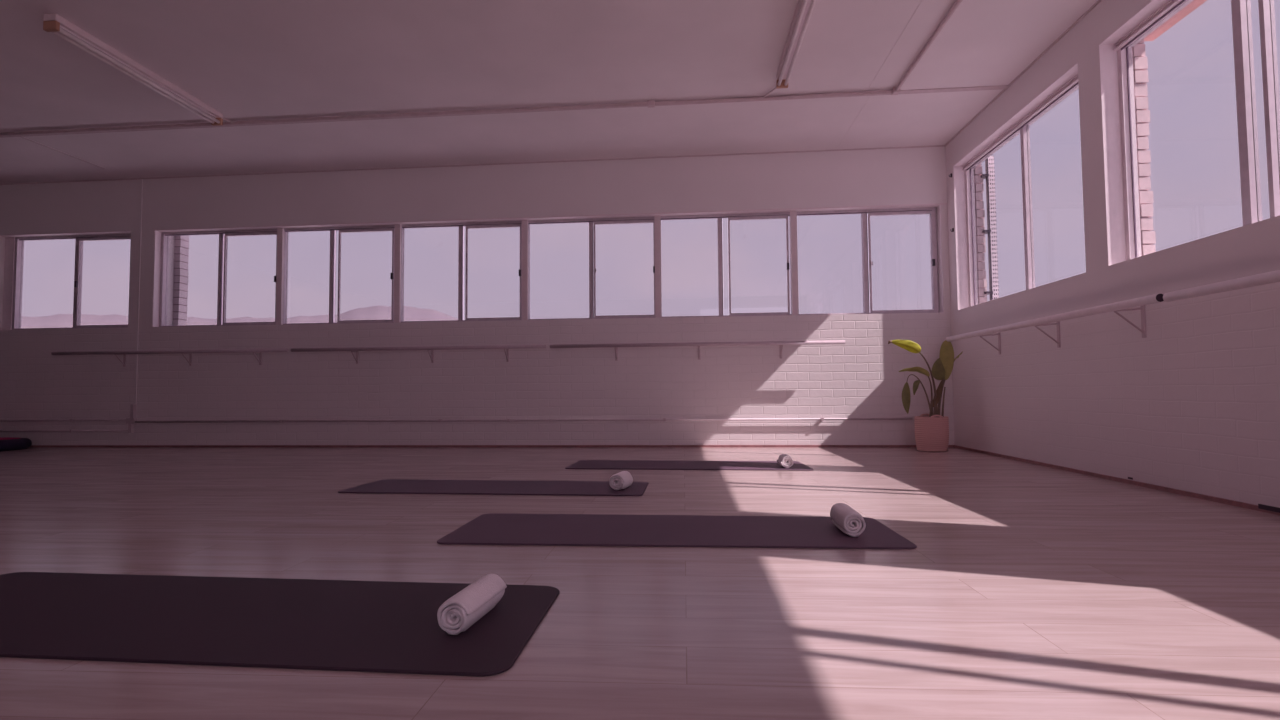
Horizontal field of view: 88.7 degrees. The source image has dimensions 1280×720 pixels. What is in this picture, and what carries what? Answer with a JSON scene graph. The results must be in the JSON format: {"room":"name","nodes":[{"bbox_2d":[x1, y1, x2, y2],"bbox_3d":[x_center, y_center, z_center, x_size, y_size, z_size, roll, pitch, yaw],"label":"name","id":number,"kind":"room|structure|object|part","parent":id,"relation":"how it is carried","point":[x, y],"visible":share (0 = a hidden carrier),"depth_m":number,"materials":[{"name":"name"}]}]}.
{"room":"exercise studio","nodes":[
{"label":"exercise studio","id":0,"kind":"room"},
{"bbox_2d":[0,147,954,444],"bbox_3d":[-2.488,-0.583,7.277,11.902,3.060,0.300,-1,-3,5],"label":"wall","id":1,"kind":"structure","parent":0,"point":[860,377],"depth_m":7.04,"materials":[{"name":"paint"}]},
{"bbox_2d":[1,237,14,329],"bbox_3d":[-7.409,-0.900,7.707,0.120,1.112,0.053,-1,-3,4],"label":"trim","id":2,"kind":"structure","parent":1,"relation":"attached to","point":[9,253],"depth_m":7.68,"materials":[{"name":"paint"}]},
{"bbox_2d":[0,419,125,421],"bbox_3d":[-6.921,0.688,7.459,2.371,0.030,0.044,-1,-3,5],"label":"pipe","id":3,"kind":"object","parent":1,"relation":"attached to","point":[70,420],"visible":1,"depth_m":7.40,"materials":[{"name":"white metal"}]},
{"bbox_2d":[0,429,127,431],"bbox_3d":[-6.920,0.807,7.453,2.371,0.030,0.044,-1,-3,5],"label":"pipe","id":4,"kind":"object","parent":1,"relation":"attached to","point":[72,430],"visible":1,"depth_m":7.40,"materials":[{"name":"white metal"}]},
{"bbox_2d":[12,233,130,329],"bbox_3d":[-6.577,-0.909,7.644,1.553,1.112,0.102,-1,-3,5],"label":"window","id":5,"kind":"structure","parent":1,"relation":"in","point":[19,241],"depth_m":7.66,"materials":[{"name":"metal"}]},
{"bbox_3d":[-6.189,-0.904,7.591,0.712,1.043,0.025,-1,-3,5],"label":"sash","id":6,"kind":"part","parent":5,"relation":"part of","materials":[{"name":"glass"}]},
{"bbox_2d":[126,404,136,432],"bbox_3d":[-5.699,0.655,7.346,0.095,0.315,0.048,-1,-3,4],"label":"junction box","id":7,"kind":"object","parent":1,"relation":"attached to","point":[130,421],"visible":1,"depth_m":7.33,"materials":[{"name":"grey paint"}]},
{"bbox_2d":[134,179,142,403],"bbox_3d":[-5.687,-0.790,7.431,0.020,2.580,0.008,-1,-3,4],"label":"trim","id":8,"kind":"structure","parent":1,"relation":"attached to","point":[141,186],"depth_m":7.43,"materials":[{"name":"paint"}]},
{"bbox_2d":[152,231,161,326],"bbox_3d":[-5.511,-0.926,7.477,0.012,1.112,0.098,-1,-3,4],"label":"trim","id":9,"kind":"structure","parent":1,"relation":"attached to","point":[157,235],"depth_m":7.46,"materials":[{"name":"paint"}]},
{"bbox_2d":[51,348,288,366],"bbox_3d":[-5.182,-0.021,7.267,2.779,0.169,0.169,-1,-3,5],"label":"barre","id":10,"kind":"object","parent":1,"relation":"attached to","point":[253,351],"depth_m":7.21,"materials":[{"name":"paint"}]},
{"bbox_3d":[-5.189,-0.089,7.205,2.779,0.038,0.038,-1,-3,5],"label":"rail","id":11,"kind":"part","parent":10,"relation":"part of","materials":[{"name":"paint"}]},
{"bbox_2d":[172,235,188,325],"bbox_3d":[-5.491,-0.861,7.795,0.143,1.612,0.139,-1,-3,4],"label":"brick wall","id":12,"kind":"structure","parent":1,"relation":"attached to","point":[181,251],"depth_m":7.75,"materials":[{"name":"brick"}]},
{"bbox_2d":[159,229,276,326],"bbox_3d":[-4.771,-0.931,7.476,1.468,1.112,0.102,-1,-3,5],"label":"window","id":13,"kind":"structure","parent":1,"relation":"in","point":[222,257],"depth_m":7.48,"materials":[{"name":"metal"}]},
{"bbox_3d":[-4.408,-0.926,7.425,0.648,1.043,0.025,-1,-3,5],"label":"sash","id":14,"kind":"part","parent":13,"relation":"part of","materials":[{"name":"glass"}]},
{"bbox_2d":[283,225,394,324],"bbox_3d":[-3.357,-0.949,7.345,1.378,1.112,0.102,-1,-3,5],"label":"window","id":15,"kind":"structure","parent":1,"relation":"in","point":[375,228],"depth_m":7.34,"materials":[{"name":"metal"}]},
{"bbox_3d":[-3.050,-0.943,7.299,0.645,1.043,0.025,-1,-3,5],"label":"sash","id":16,"kind":"part","parent":15,"relation":"part of","materials":[{"name":"glass"}]},
{"bbox_2d":[291,345,546,363],"bbox_3d":[-2.360,-0.056,7.005,2.796,0.169,0.169,-1,-3,5],"label":"barre","id":17,"kind":"object","parent":1,"relation":"attached to","point":[507,347],"depth_m":6.94,"materials":[{"name":"paint"}]},
{"bbox_3d":[-2.367,-0.124,6.943,2.796,0.038,0.038,-1,-3,5],"label":"rail","id":18,"kind":"part","parent":17,"relation":"part of","materials":[{"name":"paint"}]},
{"bbox_2d":[401,221,521,321],"bbox_3d":[-1.958,-0.966,7.215,1.438,1.112,0.102,-1,-3,5],"label":"window","id":19,"kind":"structure","parent":1,"relation":"in","point":[497,224],"depth_m":7.20,"materials":[{"name":"metal"}]},
{"bbox_3d":[-1.601,-0.961,7.165,0.626,1.043,0.025,-1,-3,5],"label":"sash","id":20,"kind":"part","parent":19,"relation":"part of","materials":[{"name":"glass"}]},
{"bbox_2d":[0,145,944,184],"bbox_3d":[-2.510,-2.112,7.195,11.294,0.012,0.012,-1,-3,5],"label":"trim","id":21,"kind":"structure","parent":1,"relation":"attached to","point":[933,145],"depth_m":7.11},
{"bbox_2d":[0,203,946,236],"bbox_3d":[-2.179,-1.517,7.183,10.646,0.012,0.089,-1,-3,5],"label":"trim","id":22,"kind":"structure","parent":1,"relation":"attached to","point":[909,205],"depth_m":7.10,"materials":[{"name":"paint"}]},
{"bbox_2d":[30,445,953,446],"bbox_3d":[-2.486,0.927,7.046,11.294,0.022,0.018,-1,-3,5],"label":"baseboard","id":23,"kind":"structure","parent":1,"relation":"attached to","point":[31,445],"depth_m":6.97,"materials":[{"name":"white wood"}]},
{"bbox_2d":[134,418,912,422],"bbox_3d":[-1.463,0.640,6.951,8.413,0.030,0.044,-1,-3,5],"label":"pipe","id":24,"kind":"object","parent":1,"relation":"attached to","point":[663,419],"visible":1,"depth_m":6.91,"materials":[{"name":"white metal"}]},
{"bbox_2d":[275,211,798,324],"bbox_3d":[-1.218,-0.977,7.107,5.748,1.112,0.040,-1,-3,5],"label":"trim","id":25,"kind":"structure","parent":1,"relation":"attached to","point":[793,214],"depth_m":7.09,"materials":[{"name":"paint"}]},
{"bbox_2d":[528,216,654,319],"bbox_3d":[-0.523,-0.984,7.082,1.448,1.112,0.102,-1,-3,5],"label":"window","id":26,"kind":"structure","parent":1,"relation":"in","point":[592,222],"depth_m":7.06,"materials":[{"name":"metal"}]},
{"bbox_3d":[-0.166,-0.979,7.031,0.667,1.043,0.025,-1,-3,5],"label":"sash","id":27,"kind":"part","parent":26,"relation":"part of","materials":[{"name":"glass"}]},
{"bbox_2d":[550,340,844,360],"bbox_3d":[0.561,-0.092,6.734,2.992,0.169,0.169,-1,-3,5],"label":"ballet barre","id":28,"kind":"object","parent":1,"relation":"attached to","point":[780,343],"depth_m":6.66,"materials":[{"name":"paint"}]},
{"bbox_3d":[0.554,-0.160,6.672,2.992,0.038,0.038,-1,-3,5],"label":"rail","id":29,"kind":"part","parent":28,"relation":"part of","materials":[{"name":"metal"}]},
{"bbox_2d":[661,212,791,317],"bbox_3d":[0.906,-1.002,6.949,1.428,1.112,0.102,-1,-3,5],"label":"window","id":30,"kind":"structure","parent":1,"relation":"in","point":[773,215],"depth_m":6.93,"materials":[{"name":"metal"}]},
{"bbox_3d":[1.248,-0.996,6.900,0.627,1.043,0.025,-1,-3,5],"label":"sash","id":31,"kind":"part","parent":30,"relation":"part of","materials":[{"name":"glass"}]},
{"bbox_2d":[797,207,938,314],"bbox_3d":[2.334,-1.019,6.816,1.445,1.112,0.102,-1,-3,5],"label":"window","id":32,"kind":"structure","parent":1,"relation":"in","point":[865,229],"depth_m":6.79,"materials":[{"name":"metal"}]},
{"bbox_3d":[2.699,-1.014,6.765,0.649,1.043,0.025,-1,-3,5],"label":"sash","id":33,"kind":"part","parent":32,"relation":"part of","materials":[{"name":"glass"}]},
{"bbox_2d":[0,0,1097,183],"bbox_3d":[-2.852,-2.436,2.066,11.890,0.150,11.310,-1,-3,4],"label":"ceiling","id":34,"kind":"structure","parent":0,"point":[246,60],"depth_m":5.14,"materials":[{"name":"paint"}]},
{"bbox_2d":[22,137,104,168],"bbox_3d":[-5.887,-2.113,6.707,0.015,0.004,0.910,-1,-3,4],"label":"trim","id":35,"kind":"structure","parent":34,"relation":"attached to","point":[22,137],"depth_m":6.67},
{"bbox_2d":[43,14,231,125],"bbox_3d":[-3.777,-2.156,5.090,0.090,0.105,1.682,-1,-3,4],"label":"fluorescent light","id":36,"kind":"object","parent":34,"relation":"attached to","point":[54,23],"visible":1,"depth_m":4.82,"materials":[{"name":"paint"}]},
{"bbox_2d":[0,0,962,135],"bbox_3d":[-3.289,-2.366,1.434,10.300,0.045,9.199,-1,-3,4],"label":"conduit","id":37,"kind":"object","parent":34,"relation":"attached to","point":[895,90],"visible":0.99,"depth_m":5.68,"materials":[{"name":"metal"}]},
{"bbox_2d":[763,0,815,96],"bbox_3d":[1.048,-2.219,4.572,0.152,0.105,1.844,-1,-3,4],"label":"fluorescent light","id":38,"kind":"object","parent":34,"relation":"attached to","point":[804,8],"visible":1,"depth_m":4.54,"materials":[{"name":"paint"}]},
{"bbox_2d":[837,0,923,148],"bbox_3d":[1.657,-2.418,1.590,0.061,0.003,10.360,-1,-3,4],"label":"trim","id":39,"kind":"structure","parent":34,"relation":"attached to","point":[921,2],"depth_m":4.84,"materials":[{"name":"paint"}]},
{"bbox_2d":[0,447,1279,719],"bbox_3d":[-2.827,0.755,1.913,11.890,0.120,11.310,-1,-3,4],"label":"floor","id":40,"kind":"structure","parent":0,"point":[1026,591],"depth_m":2.01,"materials":[{"name":"laminate"}]},
{"bbox_2d":[0,437,31,450],"bbox_3d":[-7.051,0.908,7.048,0.750,0.126,0.750,-1,-3,4],"label":"floor cushion","id":41,"kind":"object","parent":40,"relation":"on","point":[6,443],"visible":1,"depth_m":7.03,"materials":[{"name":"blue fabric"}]},
{"bbox_3d":[-7.052,0.852,7.051,0.582,0.013,0.582,-1,-3,4],"label":"panel","id":42,"kind":"part","parent":41,"relation":"part of","materials":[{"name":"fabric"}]},
{"bbox_2d":[0,572,559,675],"bbox_3d":[-1.165,0.669,1.739,1.858,0.007,0.615,-1,-3,6],"label":"yoga mat","id":43,"kind":"object","parent":40,"relation":"on","point":[310,624],"visible":1,"depth_m":1.64,"materials":[{"name":"rubber"}]},
{"bbox_2d":[437,574,506,634],"bbox_3d":[-0.418,0.612,1.659,0.089,0.085,0.244,-1,-3,10],"label":"rolled towel","id":44,"kind":"object","parent":43,"relation":"on","point":[458,613],"visible":1,"depth_m":1.58,"materials":[{"name":"white fabric"}]},
{"bbox_2d":[338,479,648,495],"bbox_3d":[-0.854,0.775,4.003,1.806,0.007,0.550,-1,-3,7],"label":"yoga mat","id":45,"kind":"object","parent":40,"relation":"on","point":[394,486],"visible":1,"depth_m":3.94,"materials":[{"name":"rubber"}]},
{"bbox_2d":[609,471,632,489],"bbox_3d":[-0.110,0.711,3.876,0.102,0.094,0.186,-1,-3,15],"label":"rolled towel","id":46,"kind":"object","parent":45,"relation":"on","point":[621,480],"visible":1,"depth_m":3.80,"materials":[{"name":"white fabric"}]},
{"bbox_2d":[437,513,916,548],"bbox_3d":[0.131,0.707,2.744,1.814,0.007,0.623,-1,-3,4],"label":"yoga mat","id":47,"kind":"object","parent":40,"relation":"on","point":[490,528],"visible":0.98,"depth_m":2.66,"materials":[{"name":"rubber"}]},
{"bbox_2d":[830,503,865,536],"bbox_3d":[0.840,0.645,2.658,0.091,0.095,0.251,-1,-3,4],"label":"rolled towel","id":48,"kind":"object","parent":47,"relation":"on","point":[849,521],"visible":1,"depth_m":2.55,"materials":[{"name":"white fabric"}]},
{"bbox_2d":[565,460,813,470],"bbox_3d":[0.375,0.818,5.111,1.839,0.007,0.578,-1,-3,7],"label":"yoga mat","id":49,"kind":"object","parent":40,"relation":"on","point":[582,464],"visible":0.98,"depth_m":5.05,"materials":[{"name":"rubber"}]},
{"bbox_2d":[777,454,792,467],"bbox_3d":[1.079,0.752,4.883,0.102,0.090,0.194,-1,-3,4],"label":"rolled towel","id":50,"kind":"object","parent":49,"relation":"on","point":[784,460],"visible":1,"depth_m":4.80,"materials":[{"name":"white fabric"}]},
{"bbox_2d":[888,340,962,451],"bbox_3d":[2.700,0.327,6.158,0.711,1.046,0.300,1,-3,-31],"label":"potted plant","id":51,"kind":"object","parent":40,"relation":"on","point":[931,431],"visible":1,"depth_m":6.11,"materials":[{"name":"green plant"}]},
{"bbox_3d":[2.655,0.365,6.125,0.197,0.441,0.123,-1,-3,4],"label":"stem","id":52,"kind":"part","parent":51,"relation":"part of","materials":[{"name":"green plant"}]},
{"bbox_3d":[2.701,0.254,6.143,0.187,0.660,0.118,-1,-3,4],"label":"stem","id":53,"kind":"part","parent":51,"relation":"part of","materials":[{"name":"green plant"}]},
{"bbox_3d":[2.726,0.367,6.137,0.027,0.434,0.123,-2,-3,34],"label":"stem","id":54,"kind":"part","parent":51,"relation":"part of","materials":[{"name":"green plant"}]},
{"bbox_3d":[2.765,0.484,6.157,0.023,0.203,0.040,0,-3,-14],"label":"stem","id":55,"kind":"part","parent":51,"relation":"part of","materials":[{"name":"green plant"}]},
{"bbox_3d":[2.839,0.378,6.177,0.081,0.413,0.032,-1,-3,4],"label":"stem","id":56,"kind":"part","parent":51,"relation":"part of","materials":[{"name":"green plant"}]},
{"bbox_3d":[2.851,0.418,6.159,0.053,0.332,0.028,-1,-3,4],"label":"stem","id":57,"kind":"part","parent":51,"relation":"part of","materials":[{"name":"green plant"}]},
{"bbox_2d":[914,416,948,451],"bbox_3d":[2.745,0.691,6.166,0.300,0.318,0.300,-1,-3,4],"label":"plant pot","id":58,"kind":"object","parent":40,"relation":"on","point":[931,432],"depth_m":6.04,"materials":[{"name":"ceramic"}]},
{"bbox_2d":[945,0,1279,507],"bbox_3d":[2.893,-0.911,1.310,0.240,3.060,10.710,-1,-3,4],"label":"wall","id":59,"kind":"structure","parent":0,"point":[1192,404],"depth_m":4.05,"materials":[{"name":"paint"}]},
{"bbox_2d":[0,85,1007,137],"bbox_3d":[-2.595,-2.175,5.910,11.296,0.008,0.060,-1,-3,5],"label":"trim","id":60,"kind":"structure","parent":59,"relation":"attached to","point":[998,87],"depth_m":5.84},
{"bbox_2d":[974,164,986,303],"bbox_3d":[3.341,-1.128,6.514,0.085,1.885,0.238,-1,-3,4],"label":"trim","id":61,"kind":"structure","parent":59,"relation":"attached to","point":[979,188],"depth_m":6.41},
{"bbox_2d":[980,156,998,300],"bbox_3d":[3.405,-1.122,6.399,0.116,1.760,0.099,-1,-3,4],"label":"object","id":62,"kind":"structure","parent":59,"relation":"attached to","point":[989,175],"depth_m":6.36,"materials":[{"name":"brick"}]},
{"bbox_2d":[963,75,1078,306],"bbox_3d":[3.173,-1.254,5.422,0.095,1.435,2.050,-1,-3,4],"label":"window","id":63,"kind":"structure","parent":59,"relation":"in","point":[1022,127],"depth_m":5.38,"materials":[{"name":"paint"}]},
{"bbox_3d":[3.177,-1.249,5.371,0.050,1.360,0.048,-1,-3,4],"label":"sash post","id":64,"kind":"part","parent":63,"relation":"part of","materials":[{"name":"metal"}]},
{"bbox_2d":[945,0,1101,145],"bbox_3d":[2.763,-2.426,1.516,0.012,0.012,10.360,-1,-3,4],"label":"trim","id":65,"kind":"structure","parent":59,"relation":"attached to","point":[1098,1],"depth_m":5.00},
{"bbox_2d":[946,293,1163,353],"bbox_3d":[2.907,-0.185,4.810,0.208,0.204,2.764,-1,-3,4],"label":"ballet barre","id":66,"kind":"object","parent":59,"relation":"attached to","point":[1127,305],"depth_m":4.22,"materials":[{"name":"paint"}]},
{"bbox_2d":[953,0,1169,309],"bbox_3d":[3.017,-1.305,4.336,0.103,1.435,4.240,-1,-3,4],"label":"trim","id":67,"kind":"structure","parent":59,"relation":"attached to","point":[1110,127],"depth_m":4.19,"materials":[{"name":"paint"}]},
{"bbox_2d":[954,445,1279,514],"bbox_3d":[2.784,0.613,1.361,0.018,0.022,10.340,-1,-3,4],"label":"baseboard","id":68,"kind":"structure","parent":59,"relation":"attached to","point":[1162,488],"depth_m":3.86,"materials":[{"name":"brown wood"}]},
{"bbox_2d":[1132,39,1155,255],"bbox_3d":[3.190,-1.236,4.242,0.084,1.885,0.237,-1,-3,4],"label":"brick wall","id":69,"kind":"structure","parent":59,"relation":"attached to","point":[1140,63],"depth_m":4.14,"materials":[{"name":"white brick"}]},
{"bbox_2d":[1144,0,1206,40],"bbox_3d":[2.990,-2.333,0.283,0.120,0.170,7.940,-1,-3,4],"label":"trim","id":70,"kind":"structure","parent":59,"relation":"attached to","point":[1194,4],"depth_m":3.99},
{"bbox_2d":[1114,0,1279,260],"bbox_3d":[3.025,-1.360,3.194,0.095,1.435,1.960,-1,-3,4],"label":"window","id":71,"kind":"structure","parent":59,"relation":"in","point":[1241,9],"depth_m":3.28,"materials":[{"name":"paint"}]},
{"bbox_3d":[3.025,-1.360,3.194,0.095,1.435,1.960,-1,-3,4],"label":"frame","id":72,"kind":"part","parent":71,"relation":"part of","materials":[{"name":"paint"}]},
{"bbox_3d":[3.038,-1.348,3.288,0.050,1.360,0.052,-1,-3,4],"label":"sash post","id":73,"kind":"part","parent":71,"relation":"part of","materials":[{"name":"metal"}]},
{"bbox_3d":[3.029,-1.355,3.149,0.050,1.360,0.026,-1,-3,4],"label":"sash post","id":74,"kind":"part","parent":71,"relation":"part of","materials":[{"name":"metal"}]},
{"bbox_2d":[1128,477,1279,512],"bbox_3d":[2.912,0.696,3.450,0.003,0.030,1.010,-1,-3,4],"label":"trim","id":75,"kind":"structure","parent":59,"relation":"attached to","point":[1260,506],"depth_m":3.00,"materials":[{"name":"metal"}]},
{"bbox_2d":[1163,270,1279,301],"bbox_3d":[2.717,-0.314,1.964,0.210,0.205,2.845,-1,-3,4],"label":"ballet barre","id":76,"kind":"object","parent":59,"relation":"attached to","point":[1274,276],"depth_m":3.01,"materials":[{"name":"paint"}]},
{"label":"outside","id":77,"kind":"structure","parent":0,"visible":0},
{"bbox_3d":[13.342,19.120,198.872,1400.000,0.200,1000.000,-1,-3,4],"label":"ground","id":78,"kind":"structure","parent":77,"visible":0},
{"bbox_2d":[21,306,457,327],"bbox_3d":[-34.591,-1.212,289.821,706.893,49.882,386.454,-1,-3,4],"label":"hill","id":79,"kind":"structure","parent":78,"relation":"on","point":[373,312],"depth_m":274.83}
]}

